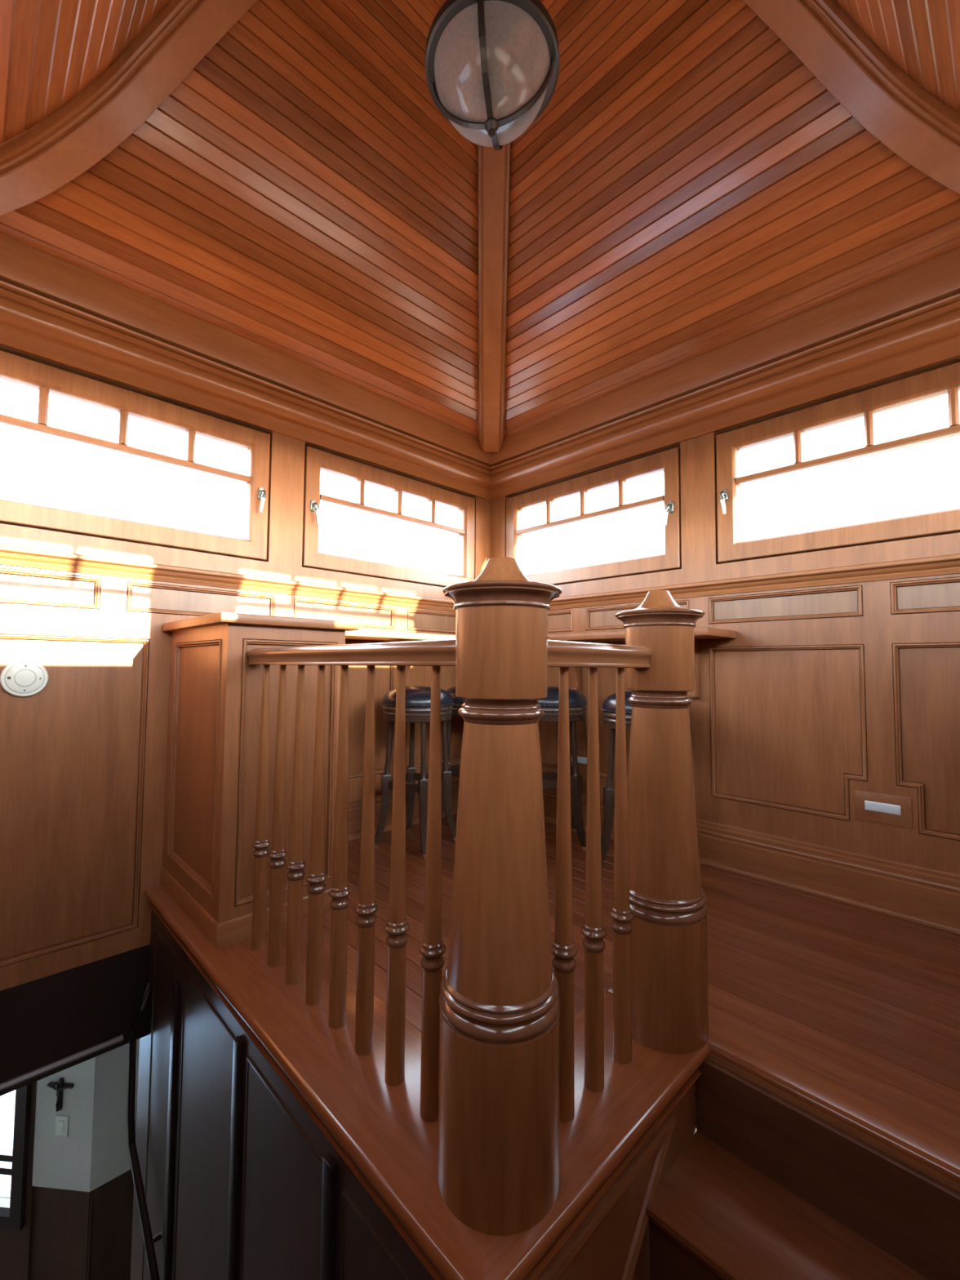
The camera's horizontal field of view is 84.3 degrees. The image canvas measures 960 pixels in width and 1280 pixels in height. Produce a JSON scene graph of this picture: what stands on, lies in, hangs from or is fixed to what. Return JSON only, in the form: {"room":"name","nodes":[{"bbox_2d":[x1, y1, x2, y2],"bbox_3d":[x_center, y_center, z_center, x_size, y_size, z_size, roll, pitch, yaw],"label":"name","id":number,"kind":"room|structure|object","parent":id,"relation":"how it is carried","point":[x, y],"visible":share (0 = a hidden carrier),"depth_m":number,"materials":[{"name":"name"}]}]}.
{"room":"staircase landing","nodes":[
{"label":"staircase landing","id":0,"kind":"room"},
{"bbox_2d":[0,1057,95,1279],"bbox_3d":[-3.750,2.753,3.283,3.000,2.394,0.100,0,-3,5],"label":"wall","id":1,"kind":"structure","parent":0,"point":[62,1162],"depth_m":3.10,"materials":[{"name":"white paint"}]},
{"bbox_2d":[0,1083,31,1231],"bbox_3d":[-3.228,2.694,3.224,1.155,1.465,0.130,0,-3,5],"label":"window","id":2,"kind":"structure","parent":1,"relation":"in","point":[12,1201],"depth_m":3.10,"materials":[{"name":"black paint"}]},
{"bbox_2d":[46,1077,74,1111],"bbox_3d":[-2.462,2.663,3.099,0.150,0.175,0.039,0,-3,5],"label":"crucifix","id":3,"kind":"object","parent":1,"relation":"attached to","point":[59,1086],"visible":1,"depth_m":3.10,"materials":[{"name":"black paint"}]},
{"bbox_2d":[54,1115,68,1137],"bbox_3d":[-2.450,2.848,3.104,0.078,0.112,0.010,0,-3,5],"label":"switch plate","id":4,"kind":"object","parent":1,"relation":"attached to","point":[61,1122],"visible":1,"depth_m":3.10,"materials":[{"name":"white plastic"}]},
{"bbox_2d":[84,1038,139,1279],"bbox_3d":[-1.381,2.810,4.021,2.552,2.394,0.100,3,-4,-44],"label":"wall","id":5,"kind":"structure","parent":0,"point":[109,1159],"depth_m":3.16,"materials":[{"name":"white paint"}]},
{"bbox_2d":[0,344,490,1096],"bbox_3d":[-0.945,0.099,2.480,2.847,2.871,0.132,3,-4,-44],"label":"wall","id":6,"kind":"structure","parent":0,"point":[83,756],"depth_m":1.96,"materials":[{"name":"brown wood"}]},
{"bbox_2d":[0,659,48,696],"bbox_3d":[-1.550,0.130,1.805,0.126,0.126,0.028,3,-4,-44],"label":"smoke detector","id":7,"kind":"object","parent":6,"relation":"attached to","point":[22,677],"visible":1,"depth_m":1.80,"materials":[{"name":"white plastic"}]},
{"bbox_2d":[0,350,270,560],"bbox_3d":[-1.365,-0.675,2.027,1.119,0.580,0.103,3,-4,-44],"label":"window","id":8,"kind":"structure","parent":6,"relation":"in","point":[46,379],"depth_m":2.06,"materials":[{"name":"brown wood"}]},
{"bbox_2d":[0,544,455,612],"bbox_3d":[-0.890,-0.245,2.444,2.697,0.063,0.042,3,-4,-44],"label":"trim","id":9,"kind":"structure","parent":6,"relation":"attached to","point":[9,555],"depth_m":2.17,"materials":[{"name":"brown wood"}]},
{"bbox_2d":[0,232,490,500],"bbox_3d":[-0.851,-1.129,2.457,2.697,0.341,0.131,3,-4,-44],"label":"trim","id":10,"kind":"structure","parent":6,"relation":"attached to","point":[53,308],"depth_m":2.17,"materials":[{"name":"brown wood"}]},
{"bbox_2d":[302,446,475,587],"bbox_3d":[-0.435,-0.622,2.930,1.119,0.580,0.103,3,-4,-44],"label":"window","id":11,"kind":"structure","parent":6,"relation":"in","point":[316,460],"depth_m":2.83,"materials":[{"name":"brown wood"}]},
{"bbox_2d":[347,780,458,841],"bbox_3d":[-0.434,0.910,2.839,1.398,0.184,0.040,3,-4,-44],"label":"baseboard","id":12,"kind":"structure","parent":6,"relation":"attached to","point":[354,806],"depth_m":2.75,"materials":[{"name":"brown wood"}]},
{"bbox_2d":[130,909,433,1279],"bbox_3d":[-0.643,2.437,1.395,0.136,2.884,1.924,3,-4,-44],"label":"wall","id":13,"kind":"structure","parent":0,"point":[240,1182],"depth_m":1.41,"materials":[{"name":"black wood"}]},
{"bbox_2d":[126,982,160,1279],"bbox_3d":[-1.062,1.741,1.758,0.066,0.906,0.718,3,-4,-44],"label":"stair handrail","id":14,"kind":"object","parent":13,"relation":"attached to","point":[148,1241],"visible":1,"depth_m":1.92,"materials":[{"name":"black paint"}]},
{"bbox_2d":[143,884,484,1279],"bbox_3d":[-0.543,0.974,1.463,0.276,0.085,1.856,3,-4,-44],"label":"railing base ledge","id":15,"kind":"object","parent":13,"relation":"attached to","point":[377,1128],"depth_m":1.10,"materials":[{"name":"brown wood"}]},
{"bbox_2d":[247,639,455,1122],"bbox_3d":[-0.378,0.469,1.340,0.061,0.914,1.012,3,-4,-44],"label":"balustrade","id":16,"kind":"object","parent":15,"relation":"on","point":[436,654],"visible":1,"depth_m":1.24,"materials":[{"name":"brown wood"}]},
{"bbox_2d":[437,556,562,1235],"bbox_3d":[0.035,0.381,0.932,0.215,1.054,0.215,-1,-3,23],"label":"newel post","id":17,"kind":"object","parent":15,"relation":"on","point":[498,1144],"visible":1,"depth_m":0.86,"materials":[{"name":"brown wood"}]},
{"bbox_2d":[0,0,959,452],"bbox_3d":[0.050,-2.009,1.581,2.737,1.567,2.737,3,-4,-44],"label":"ceiling","id":18,"kind":"structure","parent":0,"point":[695,178],"depth_m":1.90,"materials":[{"name":"brown wood"}]},
{"bbox_2d":[425,0,559,151],"bbox_3d":[0.038,-1.930,1.577,0.394,0.915,0.394,3,-4,-44],"label":"lantern","id":19,"kind":"object","parent":18,"relation":"hanging from","point":[491,23],"visible":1,"depth_m":1.55,"materials":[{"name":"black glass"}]},
{"bbox_2d":[479,7,504,106],"bbox_3d":[0.036,-1.733,1.567,0.074,0.251,0.074,3,-4,-44],"label":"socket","id":20,"kind":"object","parent":19,"relation":"attached to","point":[494,16],"depth_m":1.55,"materials":[{"name":"glass"}]},
{"bbox_2d":[536,1083,695,1279],"bbox_3d":[0.205,2.420,0.934,0.678,2.884,0.111,3,-4,-44],"label":"wall","id":21,"kind":"structure","parent":0,"point":[611,1242],"depth_m":1.00,"materials":[{"name":"brown wood"}]},
{"bbox_2d":[484,992,710,1279],"bbox_3d":[0.169,0.959,1.054,0.728,0.085,0.276,3,-4,-44],"label":"trim","id":22,"kind":"structure","parent":21,"relation":"on","point":[610,1126],"depth_m":0.99,"materials":[{"name":"brown wood"}]},
{"bbox_2d":[547,640,652,1122],"bbox_3d":[0.242,0.463,1.121,0.411,0.914,0.061,3,-4,-44],"label":"balustrade","id":23,"kind":"object","parent":22,"relation":"on","point":[563,655],"visible":0.98,"depth_m":1.10,"materials":[{"name":"brown wood"}]},
{"bbox_2d":[606,986,959,1183],"bbox_3d":[0.750,0.940,1.033,0.078,0.040,1.117,3,-4,-44],"label":"trim","id":24,"kind":"structure","parent":21,"relation":"attached to","point":[928,1148],"depth_m":1.05,"materials":[{"name":"brown wood"}]},
{"bbox_2d":[645,1057,959,1279],"bbox_3d":[0.320,1.484,0.417,1.346,1.140,0.866,3,-4,-44],"label":"staircase","id":25,"kind":"structure","parent":21,"relation":"attached to","point":[764,1187],"depth_m":1.01,"materials":[{"name":"brown wood"}]},
{"bbox_2d":[302,813,959,1192],"bbox_3d":[0.332,1.052,1.724,1.839,0.200,2.697,3,-4,-44],"label":"floor","id":26,"kind":"structure","parent":0,"point":[866,1002],"depth_m":1.49,"materials":[{"name":"brown wood"}]},
{"bbox_2d":[160,612,358,948],"bbox_3d":[-0.858,0.445,2.004,0.481,1.022,0.671,3,-4,-44],"label":"base cabinet","id":27,"kind":"object","parent":26,"relation":"on","point":[215,705],"visible":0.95,"depth_m":1.79,"materials":[{"name":"brown wood"}]},
{"bbox_2d":[374,685,456,857],"bbox_3d":[-0.309,0.610,2.611,0.357,0.762,0.358,-1,-3,27],"label":"bar stool","id":28,"kind":"object","parent":26,"relation":"on","point":[418,698],"visible":0.78,"depth_m":2.53,"materials":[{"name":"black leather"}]},
{"bbox_2d":[382,685,453,707],"bbox_3d":[-0.307,0.276,2.628,0.350,0.094,0.350,-1,-3,27],"label":"cushion","id":29,"kind":"object","parent":28,"relation":"on","point":[416,696],"depth_m":2.50,"materials":[{"name":"blue leather"}]},
{"bbox_2d":[441,686,464,816],"bbox_3d":[-0.036,0.628,2.925,0.357,0.762,0.358,-2,-4,36],"label":"bar stool","id":30,"kind":"object","parent":26,"relation":"on","point":[458,702],"visible":0.06,"depth_m":2.87,"materials":[{"name":"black wood"}]},
{"bbox_2d":[446,686,464,703],"bbox_3d":[-0.034,0.295,2.942,0.350,0.094,0.350,-2,-4,36],"label":"cushion","id":31,"kind":"object","parent":30,"relation":"on","point":[451,691],"depth_m":2.80,"materials":[{"name":"blue leather"}]},
{"bbox_2d":[537,686,587,848],"bbox_3d":[0.363,0.619,2.686,0.357,0.762,0.358,0,-3,1],"label":"bar stool","id":32,"kind":"object","parent":26,"relation":"on","point":[577,700],"visible":0.52,"depth_m":2.56,"materials":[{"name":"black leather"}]},
{"bbox_2d":[537,686,586,707],"bbox_3d":[0.366,0.286,2.703,0.350,0.094,0.350,0,-3,1],"label":"cushion","id":33,"kind":"object","parent":32,"relation":"on","point":[576,699],"depth_m":2.56,"materials":[{"name":"blue leather"}]},
{"bbox_2d":[600,690,632,865],"bbox_3d":[0.712,0.603,2.307,0.358,0.762,0.357,3,-4,-44],"label":"bar stool","id":34,"kind":"object","parent":26,"relation":"on","point":[609,704],"visible":0.33,"depth_m":2.28,"materials":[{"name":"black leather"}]},
{"bbox_2d":[602,690,632,715],"bbox_3d":[0.714,0.269,2.324,0.350,0.094,0.350,3,-4,-44],"label":"cushion","id":35,"kind":"object","parent":34,"relation":"on","point":[609,704],"depth_m":2.26,"materials":[{"name":"blue leather"}]},
{"bbox_2d":[614,590,708,1053],"bbox_3d":[0.448,0.404,1.314,0.215,1.054,0.215,-1,-3,23],"label":"newel post","id":36,"kind":"object","parent":26,"relation":"on","point":[669,988],"visible":0.93,"depth_m":1.24,"materials":[{"name":"brown wood"}]},
{"bbox_2d":[489,356,959,874],"bbox_3d":[1.030,-0.115,2.453,0.090,2.415,2.847,3,-4,-44],"label":"wall","id":37,"kind":"structure","parent":0,"point":[821,695],"depth_m":2.10,"materials":[{"name":"brown wood"}]},
{"bbox_2d":[345,626,736,697],"bbox_3d":[0.098,0.103,2.364,1.362,0.295,1.511,3,-4,-44],"label":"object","id":38,"kind":"object","parent":37,"relation":"attached to","point":[700,633],"visible":0.32,"depth_m":2.48,"materials":[{"name":"brown wood"}]},
{"bbox_2d":[570,749,587,772],"bbox_3d":[0.533,0.650,2.857,0.006,0.107,0.167,3,-4,-44],"label":"wall outlet","id":39,"kind":"object","parent":37,"relation":"attached to","point":[582,756],"visible":0.29,"depth_m":2.84,"materials":[{"name":"brown wood"}]},
{"bbox_2d":[506,446,681,585],"bbox_3d":[0.552,-0.615,2.916,0.103,0.580,1.119,3,-4,-44],"label":"window","id":40,"kind":"structure","parent":37,"relation":"in","point":[668,461],"depth_m":2.78,"materials":[{"name":"brown wood"}]},
{"bbox_2d":[490,247,959,500],"bbox_3d":[0.963,-1.116,2.430,0.131,0.341,2.697,3,-4,-44],"label":"trim","id":41,"kind":"structure","parent":37,"relation":"attached to","point":[906,321],"depth_m":2.20,"materials":[{"name":"brown wood"}]},
{"bbox_2d":[542,788,959,934],"bbox_3d":[0.979,0.897,2.360,0.040,0.184,2.697,3,-4,-44],"label":"baseboard","id":42,"kind":"structure","parent":37,"relation":"attached to","point":[922,895],"depth_m":2.00,"materials":[{"name":"brown wood"}]},
{"bbox_2d":[549,553,959,609],"bbox_3d":[0.987,-0.231,2.417,0.042,0.063,2.697,3,-4,-44],"label":"trim","id":43,"kind":"structure","parent":37,"relation":"attached to","point":[943,564],"depth_m":2.14,"materials":[{"name":"brown wood"}]},
{"bbox_2d":[715,361,959,563],"bbox_3d":[1.457,-0.654,1.986,0.103,0.580,1.119,3,-4,-44],"label":"window","id":44,"kind":"structure","parent":37,"relation":"in","point":[944,380],"depth_m":2.07,"materials":[{"name":"brown wood"}]},
{"bbox_2d":[854,790,912,828],"bbox_3d":[1.452,0.609,1.913,0.006,0.107,0.167,3,-4,-44],"label":"wall outlet","id":45,"kind":"object","parent":37,"relation":"attached to","point":[886,809],"visible":1,"depth_m":1.91,"materials":[{"name":"brown wood"}]},
{"bbox_2d":[870,803,877,809],"bbox_3d":[1.433,0.605,1.929,0.001,0.019,0.020,3,-4,-44],"label":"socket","id":46,"kind":"object","parent":45,"relation":"attached to","point":[873,806],"depth_m":1.93,"materials":[{"name":"plastic"}]},
{"bbox_2d":[887,805,894,812],"bbox_3d":[1.468,0.604,1.893,0.001,0.019,0.020,3,-4,-44],"label":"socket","id":47,"kind":"object","parent":45,"relation":"attached to","point":[890,808],"depth_m":1.89,"materials":[{"name":"plastic"}]},
{"label":"outside","id":48,"kind":"structure","parent":0,"visible":0},
{"bbox_2d":[0,1089,15,1189],"bbox_3d":[-21.991,5.324,22.346,60.000,0.100,57.000,3,-4,-44],"label":"ground","id":49,"kind":"structure","parent":48,"point":[7,1101],"depth_m":4.94,"materials":[{"name":"white"}]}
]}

